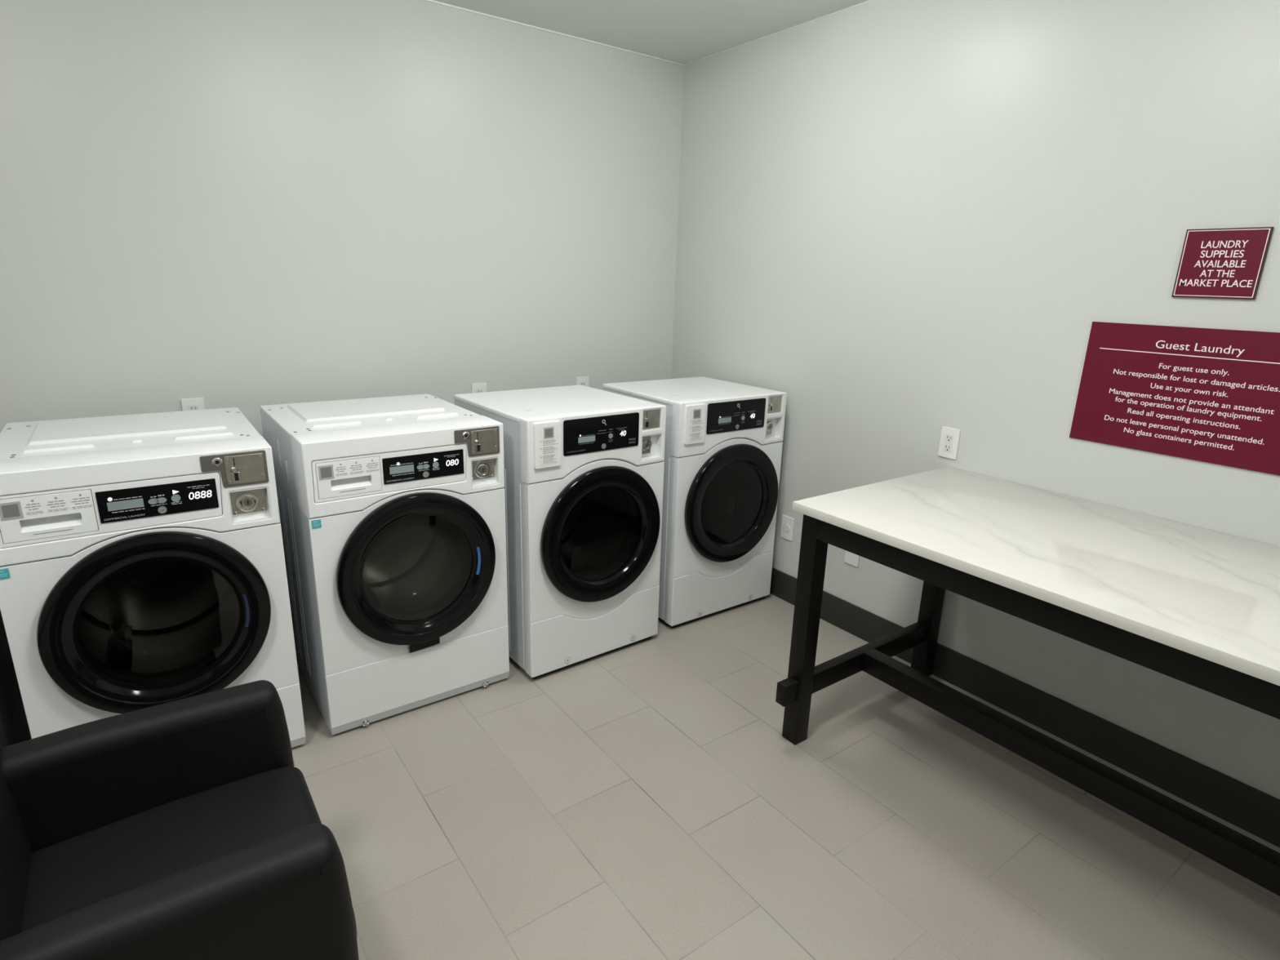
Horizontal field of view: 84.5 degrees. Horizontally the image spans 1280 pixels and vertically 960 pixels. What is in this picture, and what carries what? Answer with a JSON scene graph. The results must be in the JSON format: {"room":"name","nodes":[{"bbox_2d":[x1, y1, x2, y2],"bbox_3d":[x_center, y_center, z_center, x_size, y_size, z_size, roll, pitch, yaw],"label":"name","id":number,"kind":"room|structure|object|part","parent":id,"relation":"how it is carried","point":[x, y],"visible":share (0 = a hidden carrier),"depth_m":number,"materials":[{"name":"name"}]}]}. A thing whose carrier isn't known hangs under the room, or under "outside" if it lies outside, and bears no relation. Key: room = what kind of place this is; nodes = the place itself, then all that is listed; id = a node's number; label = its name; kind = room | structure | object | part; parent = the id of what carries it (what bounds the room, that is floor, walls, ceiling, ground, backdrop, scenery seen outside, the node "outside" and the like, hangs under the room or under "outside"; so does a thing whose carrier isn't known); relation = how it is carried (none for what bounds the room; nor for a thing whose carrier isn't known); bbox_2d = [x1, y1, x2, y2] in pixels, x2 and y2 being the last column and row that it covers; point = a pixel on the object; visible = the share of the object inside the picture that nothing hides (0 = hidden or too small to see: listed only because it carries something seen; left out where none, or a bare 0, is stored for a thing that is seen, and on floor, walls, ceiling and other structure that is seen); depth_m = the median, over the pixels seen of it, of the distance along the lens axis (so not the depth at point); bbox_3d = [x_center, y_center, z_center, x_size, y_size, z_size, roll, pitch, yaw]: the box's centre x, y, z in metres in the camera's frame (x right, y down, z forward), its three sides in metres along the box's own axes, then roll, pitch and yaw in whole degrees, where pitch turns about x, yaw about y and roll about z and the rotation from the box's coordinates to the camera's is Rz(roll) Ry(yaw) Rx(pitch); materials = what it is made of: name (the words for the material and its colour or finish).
{"room":"laundry","nodes":[
{"label":"laundry","id":0,"kind":"room"},
{"bbox_2d":[231,471,241,482],"bbox_3d":[-1.203,-0.008,2.100,0.024,0.029,0.003,-10,19,-34],"label":"coin slot","id":1,"kind":"object","parent":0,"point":[236,477],"depth_m":2.10,"materials":[{"name":"silver metal"}]},
{"bbox_2d":[0,0,684,436],"bbox_3d":[-1.575,-0.629,2.933,4.500,2.697,0.100,-10,19,-35],"label":"wall","id":2,"kind":"structure","parent":0,"point":[246,206],"depth_m":2.90,"materials":[{"name":"grey paint"}]},
{"bbox_2d":[180,397,204,410],"bbox_3d":[-1.783,-0.266,2.817,0.078,0.122,0.009,-10,19,-35],"label":"wall outlet","id":3,"kind":"object","parent":2,"relation":"attached to","point":[187,404],"visible":0.44,"depth_m":2.80,"materials":[{"name":"white plastic"}]},
{"bbox_2d":[187,404,199,410],"bbox_3d":[-1.781,-0.265,2.816,0.035,0.070,0.002,-10,19,-35],"label":"receptacle","id":4,"kind":"object","parent":3,"relation":"attached to","point":[190,407],"depth_m":2.81,"materials":[{"name":"white plastic"}]},
{"bbox_2d":[471,382,486,393],"bbox_3d":[-0.800,-0.420,3.511,0.078,0.122,0.009,-10,19,-35],"label":"wall outlet","id":5,"kind":"object","parent":2,"relation":"attached to","point":[476,388],"visible":0.49,"depth_m":3.50,"materials":[{"name":"white plastic"}]},
{"bbox_2d":[475,388,483,392],"bbox_3d":[-0.799,-0.420,3.509,0.035,0.070,0.002,-10,19,-35],"label":"receptacle","id":6,"kind":"object","parent":5,"relation":"attached to","point":[477,390],"depth_m":3.50,"materials":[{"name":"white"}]},
{"bbox_2d":[424,0,684,66],"bbox_3d":[-1.507,-1.908,2.521,4.296,0.008,0.008,-10,19,-35],"label":"trim","id":7,"kind":"structure","parent":2,"relation":"attached to","point":[431,1],"depth_m":3.27,"materials":[{"name":"white paint"}]},
{"bbox_2d":[576,376,588,386],"bbox_3d":[-0.314,-0.502,3.852,0.078,0.122,0.009,-10,19,-35],"label":"wall outlet","id":8,"kind":"object","parent":2,"relation":"attached to","point":[580,380],"visible":0.42,"depth_m":3.84,"materials":[{"name":"white plastic"}]},
{"bbox_2d":[475,444,481,452],"bbox_3d":[-0.582,-0.114,2.534,0.024,0.029,0.003,-10,20,-35],"label":"coin slot","id":9,"kind":"object","parent":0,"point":[477,446],"depth_m":2.53,"materials":[{"name":"silver"}]},
{"bbox_2d":[644,421,648,427],"bbox_3d":[0.028,-0.229,2.914,0.021,0.027,0.003,-10,20,-36],"label":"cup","id":10,"kind":"object","parent":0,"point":[646,423],"depth_m":2.91,"materials":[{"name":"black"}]},
{"bbox_2d":[434,0,868,64],"bbox_3d":[0.043,-1.328,0.456,4.500,0.100,5.500,-10,19,-35],"label":"ceiling","id":11,"kind":"structure","parent":0,"point":[684,32],"depth_m":3.10,"materials":[{"name":"white paint"}]},
{"bbox_2d":[291,593,1279,959],"bbox_3d":[-0.036,1.360,1.224,4.500,0.100,5.500,-10,19,-35],"label":"floor","id":12,"kind":"structure","parent":0,"point":[648,799],"depth_m":2.13,"materials":[{"name":"tile"}]},
{"bbox_2d":[0,609,31,747],"bbox_3d":[-2.002,0.576,1.989,0.360,0.875,0.494,-10,19,-35],"label":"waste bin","id":13,"kind":"object","parent":12,"relation":"on","point":[14,726],"visible":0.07,"depth_m":2.04,"materials":[{"name":"black plastic"}]},
{"bbox_2d":[0,407,306,747],"bbox_3d":[-1.628,0.369,2.384,0.689,1.078,0.813,-10,19,-34],"label":"washing machine","id":14,"kind":"object","parent":12,"relation":"on","point":[143,565],"visible":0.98,"depth_m":2.09,"materials":[{"name":"white metal"}]},
{"bbox_3d":[-1.576,0.095,1.875,0.197,0.117,0.013,-10,19,-34],"label":"detergent drawer","id":15,"kind":"part","parent":14,"relation":"part of","materials":[{"name":"white plastic"}]},
{"bbox_3d":[-1.675,-0.161,2.324,0.682,0.012,0.599,-10,19,-34],"label":"panel","id":16,"kind":"part","parent":14,"relation":"part of","materials":[{"name":"white metal"}]},
{"bbox_3d":[-1.423,0.433,2.104,0.684,0.609,0.028,-10,19,-34],"label":"panel","id":17,"kind":"part","parent":14,"relation":"part of","materials":[{"name":"white metal"}]},
{"bbox_3d":[-1.403,0.423,2.073,0.568,0.568,0.042,-10,19,-34],"label":"door","id":18,"kind":"part","parent":14,"relation":"part of","materials":[{"name":"black plastic"}]},
{"bbox_3d":[-1.369,0.058,2.008,0.282,0.090,0.003,-10,19,-34],"label":"display panel","id":19,"kind":"part","parent":14,"relation":"part of","materials":[{"name":"black plastic"}]},
{"bbox_3d":[-1.183,-0.033,2.111,0.102,0.086,0.003,-10,19,-34],"label":"coin plate","id":20,"kind":"part","parent":14,"relation":"part of","materials":[{"name":"metal"}]},
{"bbox_3d":[-1.203,0.064,2.164,0.096,0.076,0.005,-10,19,-34],"label":"coin box plate","id":21,"kind":"part","parent":14,"relation":"part of","materials":[{"name":"metal"}]},
{"bbox_3d":[-1.435,0.827,2.216,0.684,0.210,0.030,-10,19,-34],"label":"panel","id":22,"kind":"part","parent":14,"relation":"part of","materials":[{"name":"white metal"}]},
{"bbox_2d":[0,680,359,959],"bbox_3d":[-0.945,0.812,1.354,0.646,0.830,0.658,-10,19,-35],"label":"armchair","id":23,"kind":"object","parent":12,"relation":"on","point":[186,828],"visible":1,"depth_m":1.39,"materials":[{"name":"black leather"}]},
{"bbox_3d":[-1.145,0.799,1.194,0.142,0.730,0.650,-10,19,-35],"label":"backrest","id":24,"kind":"part","parent":23,"relation":"part of","materials":[{"name":"black leather"}]},
{"bbox_3d":[-1.087,0.774,1.595,0.561,0.562,0.098,-10,19,-35],"label":"armrest","id":25,"kind":"part","parent":23,"relation":"part of","materials":[{"name":"black leather"}]},
{"bbox_3d":[-0.761,0.907,1.163,0.561,0.562,0.102,-10,19,-35],"label":"armrest","id":26,"kind":"part","parent":23,"relation":"part of","materials":[{"name":"black leather"}]},
{"bbox_2d":[21,766,356,934],"bbox_3d":[-0.918,0.886,1.396,0.576,0.266,0.465,-10,19,-35],"label":"seat cushion","id":27,"kind":"object","parent":23,"relation":"on","point":[74,867],"depth_m":1.45,"materials":[{"name":"black leather"}]},
{"bbox_2d":[259,394,509,734],"bbox_3d":[-1.008,0.264,2.814,0.689,1.078,0.813,-10,20,-35],"label":"washing machine","id":28,"kind":"object","parent":12,"relation":"on","point":[392,509],"visible":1,"depth_m":2.54,"materials":[{"name":"white metal"}]},
{"bbox_3d":[-0.952,-0.010,2.306,0.197,0.117,0.013,-10,20,-35],"label":"detergent drawer","id":29,"kind":"part","parent":28,"relation":"part of","materials":[{"name":"white plastic"}]},
{"bbox_3d":[-1.056,-0.265,2.753,0.682,0.012,0.599,-10,20,-35],"label":"panel","id":30,"kind":"part","parent":28,"relation":"part of","materials":[{"name":"white metal"}]},
{"bbox_3d":[-0.800,0.328,2.536,0.684,0.609,0.028,-10,20,-35],"label":"panel","id":31,"kind":"part","parent":28,"relation":"part of","materials":[{"name":"white metal"}]},
{"bbox_3d":[-0.780,0.319,2.505,0.568,0.568,0.042,-10,20,-35],"label":"door","id":32,"kind":"part","parent":28,"relation":"part of","materials":[{"name":"black plastic"}]},
{"bbox_3d":[-0.811,0.723,2.647,0.684,0.210,0.030,-10,20,-35],"label":"panel","id":33,"kind":"part","parent":28,"relation":"part of","materials":[{"name":"white metal"}]},
{"bbox_3d":[-0.746,-0.048,2.440,0.282,0.089,0.003,-10,20,-35],"label":"display panel","id":34,"kind":"part","parent":28,"relation":"part of","materials":[{"name":"black plastic"}]},
{"bbox_3d":[-0.582,-0.042,2.598,0.096,0.076,0.005,-10,20,-35],"label":"coin box plate","id":35,"kind":"part","parent":28,"relation":"part of","materials":[{"name":"silver metal"}]},
{"bbox_3d":[-0.562,-0.139,2.545,0.102,0.086,0.003,-10,20,-35],"label":"coin plate","id":36,"kind":"part","parent":28,"relation":"part of","materials":[{"name":"metal"}]},
{"bbox_2d":[453,385,666,679],"bbox_3d":[-0.355,0.183,3.146,0.660,1.088,0.705,-10,20,-36],"label":"dryer","id":37,"kind":"object","parent":12,"relation":"on","point":[584,465],"visible":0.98,"depth_m":2.86,"materials":[{"name":"white metal"}]},
{"bbox_3d":[-0.368,-0.338,3.035,0.660,0.022,0.614,-10,20,-36],"label":"panel","id":38,"kind":"part","parent":37,"relation":"part of","materials":[{"name":"white metal"}]},
{"bbox_3d":[-0.190,0.635,3.034,0.656,0.244,0.050,-10,20,-36],"label":"panel","id":39,"kind":"part","parent":37,"relation":"part of","materials":[{"name":"white metal"}]},
{"bbox_3d":[-0.179,0.246,2.924,0.656,0.686,0.048,-10,20,-36],"label":"panel","id":40,"kind":"part","parent":37,"relation":"part of","materials":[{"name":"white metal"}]},
{"bbox_3d":[-0.150,0.224,2.885,0.580,0.580,0.040,-10,20,-36],"label":"door","id":41,"kind":"part","parent":37,"relation":"part of","materials":[{"name":"black plastic"}]},
{"bbox_3d":[-0.153,0.223,2.887,0.400,0.400,0.004,-10,20,-36],"label":"door glass","id":42,"kind":"part","parent":37,"relation":"part of","materials":[{"name":"black glass"}]},
{"bbox_3d":[-0.148,-0.183,2.780,0.358,0.140,0.006,-10,20,-36],"label":"display panel","id":43,"kind":"part","parent":37,"relation":"part of","materials":[{"name":"black plastic"}]},
{"bbox_3d":[0.018,-0.149,2.959,0.058,0.080,0.013,-10,20,-36],"label":"coin box plate","id":44,"kind":"part","parent":37,"relation":"part of","materials":[{"name":"metal"}]},
{"bbox_3d":[0.046,-0.253,2.924,0.092,0.080,0.003,-10,20,-36],"label":"coin plate","id":45,"kind":"part","parent":37,"relation":"part of","materials":[{"name":"silver metal"}]},
{"bbox_2d":[602,376,786,628],"bbox_3d":[0.256,0.075,3.588,0.661,1.088,0.665,-10,19,-34],"label":"dryer","id":46,"kind":"object","parent":12,"relation":"on","point":[724,443],"visible":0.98,"depth_m":3.31,"materials":[{"name":"white metal"}]},
{"bbox_3d":[0.245,-0.447,3.478,0.660,0.022,0.574,-10,19,-34],"label":"panel","id":47,"kind":"part","parent":46,"relation":"part of","materials":[{"name":"white metal"}]},
{"bbox_3d":[0.403,0.523,3.486,0.656,0.244,0.050,-10,19,-34],"label":"panel","id":48,"kind":"part","parent":46,"relation":"part of","materials":[{"name":"white metal"}]},
{"bbox_3d":[0.414,0.135,3.376,0.656,0.686,0.048,-10,19,-34],"label":"panel","id":49,"kind":"part","parent":46,"relation":"part of","materials":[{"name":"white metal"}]},
{"bbox_3d":[0.442,0.112,3.336,0.580,0.580,0.040,-10,19,-34],"label":"door","id":50,"kind":"part","parent":46,"relation":"part of","materials":[{"name":"black plastic"}]},
{"bbox_3d":[0.440,0.111,3.339,0.400,0.400,0.003,-10,19,-34],"label":"door glass","id":51,"kind":"part","parent":46,"relation":"part of","materials":[{"name":"black glass"}]},
{"bbox_3d":[0.444,-0.295,3.232,0.358,0.140,0.006,-10,19,-34],"label":"display panel","id":52,"kind":"part","parent":46,"relation":"part of","materials":[{"name":"black plastic"}]},
{"bbox_3d":[0.615,-0.260,3.406,0.058,0.080,0.013,-10,19,-34],"label":"coin box plate","id":53,"kind":"part","parent":46,"relation":"part of","materials":[{"name":"metal"}]},
{"bbox_3d":[0.643,-0.363,3.371,0.092,0.080,0.003,-10,19,-34],"label":"coin plate","id":54,"kind":"part","parent":46,"relation":"part of","materials":[{"name":"metal"}]},
{"bbox_2d":[775,466,1279,896],"bbox_3d":[1.389,0.665,1.976,0.935,0.903,1.853,-10,19,-35],"label":"table","id":55,"kind":"object","parent":12,"relation":"on","point":[1199,607],"visible":1,"depth_m":1.99,"materials":[{"name":"white stone"}]},
{"bbox_3d":[0.576,0.521,2.451,0.065,0.874,0.065,-10,19,-35],"label":"leg","id":56,"kind":"part","parent":55,"relation":"part of","materials":[{"name":"black wood"}]},
{"bbox_3d":[0.837,0.690,2.700,0.858,0.078,0.040,-10,19,-35],"label":"cross rail","id":57,"kind":"part","parent":55,"relation":"part of","materials":[{"name":"black wood"}]},
{"bbox_3d":[1.216,0.412,2.900,0.065,0.874,0.065,-10,19,-35],"label":"leg","id":58,"kind":"part","parent":55,"relation":"part of","materials":[{"name":"black wood"}]},
{"bbox_2d":[671,0,1279,799],"bbox_3d":[1.816,-0.277,2.052,0.100,2.697,5.400,-10,19,-35],"label":"wall","id":59,"kind":"structure","parent":0,"point":[903,221],"depth_m":2.62,"materials":[{"name":"grey paint"}]},
{"bbox_2d":[684,0,871,65],"bbox_3d":[1.783,-1.576,1.692,0.004,0.004,5.300,-10,19,-35],"label":"trim","id":60,"kind":"structure","parent":59,"relation":"attached to","point":[868,0],"depth_m":3.19,"materials":[{"name":"white paint"}]},
{"bbox_2d":[780,514,794,541],"bbox_3d":[0.751,0.245,3.600,0.010,0.122,0.078,-10,19,-35],"label":"wall outlet","id":61,"kind":"object","parent":59,"relation":"attached to","point":[787,523],"visible":1,"depth_m":3.60,"materials":[{"name":"white plastic"}]},
{"bbox_2d":[783,524,790,532],"bbox_3d":[0.749,0.246,3.598,0.004,0.043,0.043,-10,19,-35],"label":"receptacle","id":62,"kind":"object","parent":61,"relation":"attached to","point":[786,526],"depth_m":3.59,"materials":[{"name":"white plastic"}]},
{"bbox_2d":[844,550,859,567],"bbox_3d":[0.991,0.338,3.283,0.008,0.122,0.078,-10,19,-35],"label":"wall plate","id":63,"kind":"object","parent":59,"relation":"attached to","point":[851,558],"visible":0.42,"depth_m":3.29,"materials":[{"name":"white plastic"}]},
{"bbox_2d":[937,426,960,459],"bbox_3d":[1.235,-0.148,2.816,0.009,0.122,0.078,-10,19,-35],"label":"wall outlet","id":64,"kind":"object","parent":59,"relation":"attached to","point":[949,437],"visible":1,"depth_m":2.81,"materials":[{"name":"white plastic"}]},
{"bbox_2d":[943,433,953,452],"bbox_3d":[1.233,-0.148,2.814,0.002,0.070,0.035,-10,19,-35],"label":"receptacle","id":65,"kind":"object","parent":64,"relation":"attached to","point":[948,437],"depth_m":2.81,"materials":[{"name":"white plastic"}]},
{"bbox_2d":[769,567,1279,848],"bbox_3d":[1.706,0.945,2.409,0.012,0.146,5.276,-10,19,-35],"label":"baseboard","id":66,"kind":"structure","parent":59,"relation":"attached to","point":[1251,810],"depth_m":2.53,"materials":[{"name":"grey plastic"}]},
{"bbox_2d":[1069,321,1279,475],"bbox_3d":[1.678,-0.265,2.158,0.006,0.394,0.611,-10,19,-35],"label":"wall sign","id":67,"kind":"object","parent":59,"relation":"attached to","point":[1209,395],"visible":1,"depth_m":2.16,"materials":[{"name":"red plastic"}]},
{"bbox_2d":[1171,226,1273,299],"bbox_3d":[1.689,-0.630,2.051,0.008,0.195,0.201,-10,19,-35],"label":"wall sign","id":68,"kind":"object","parent":59,"relation":"attached to","point":[1228,263],"visible":1,"depth_m":2.04,"materials":[{"name":"red plastic"}]}
]}

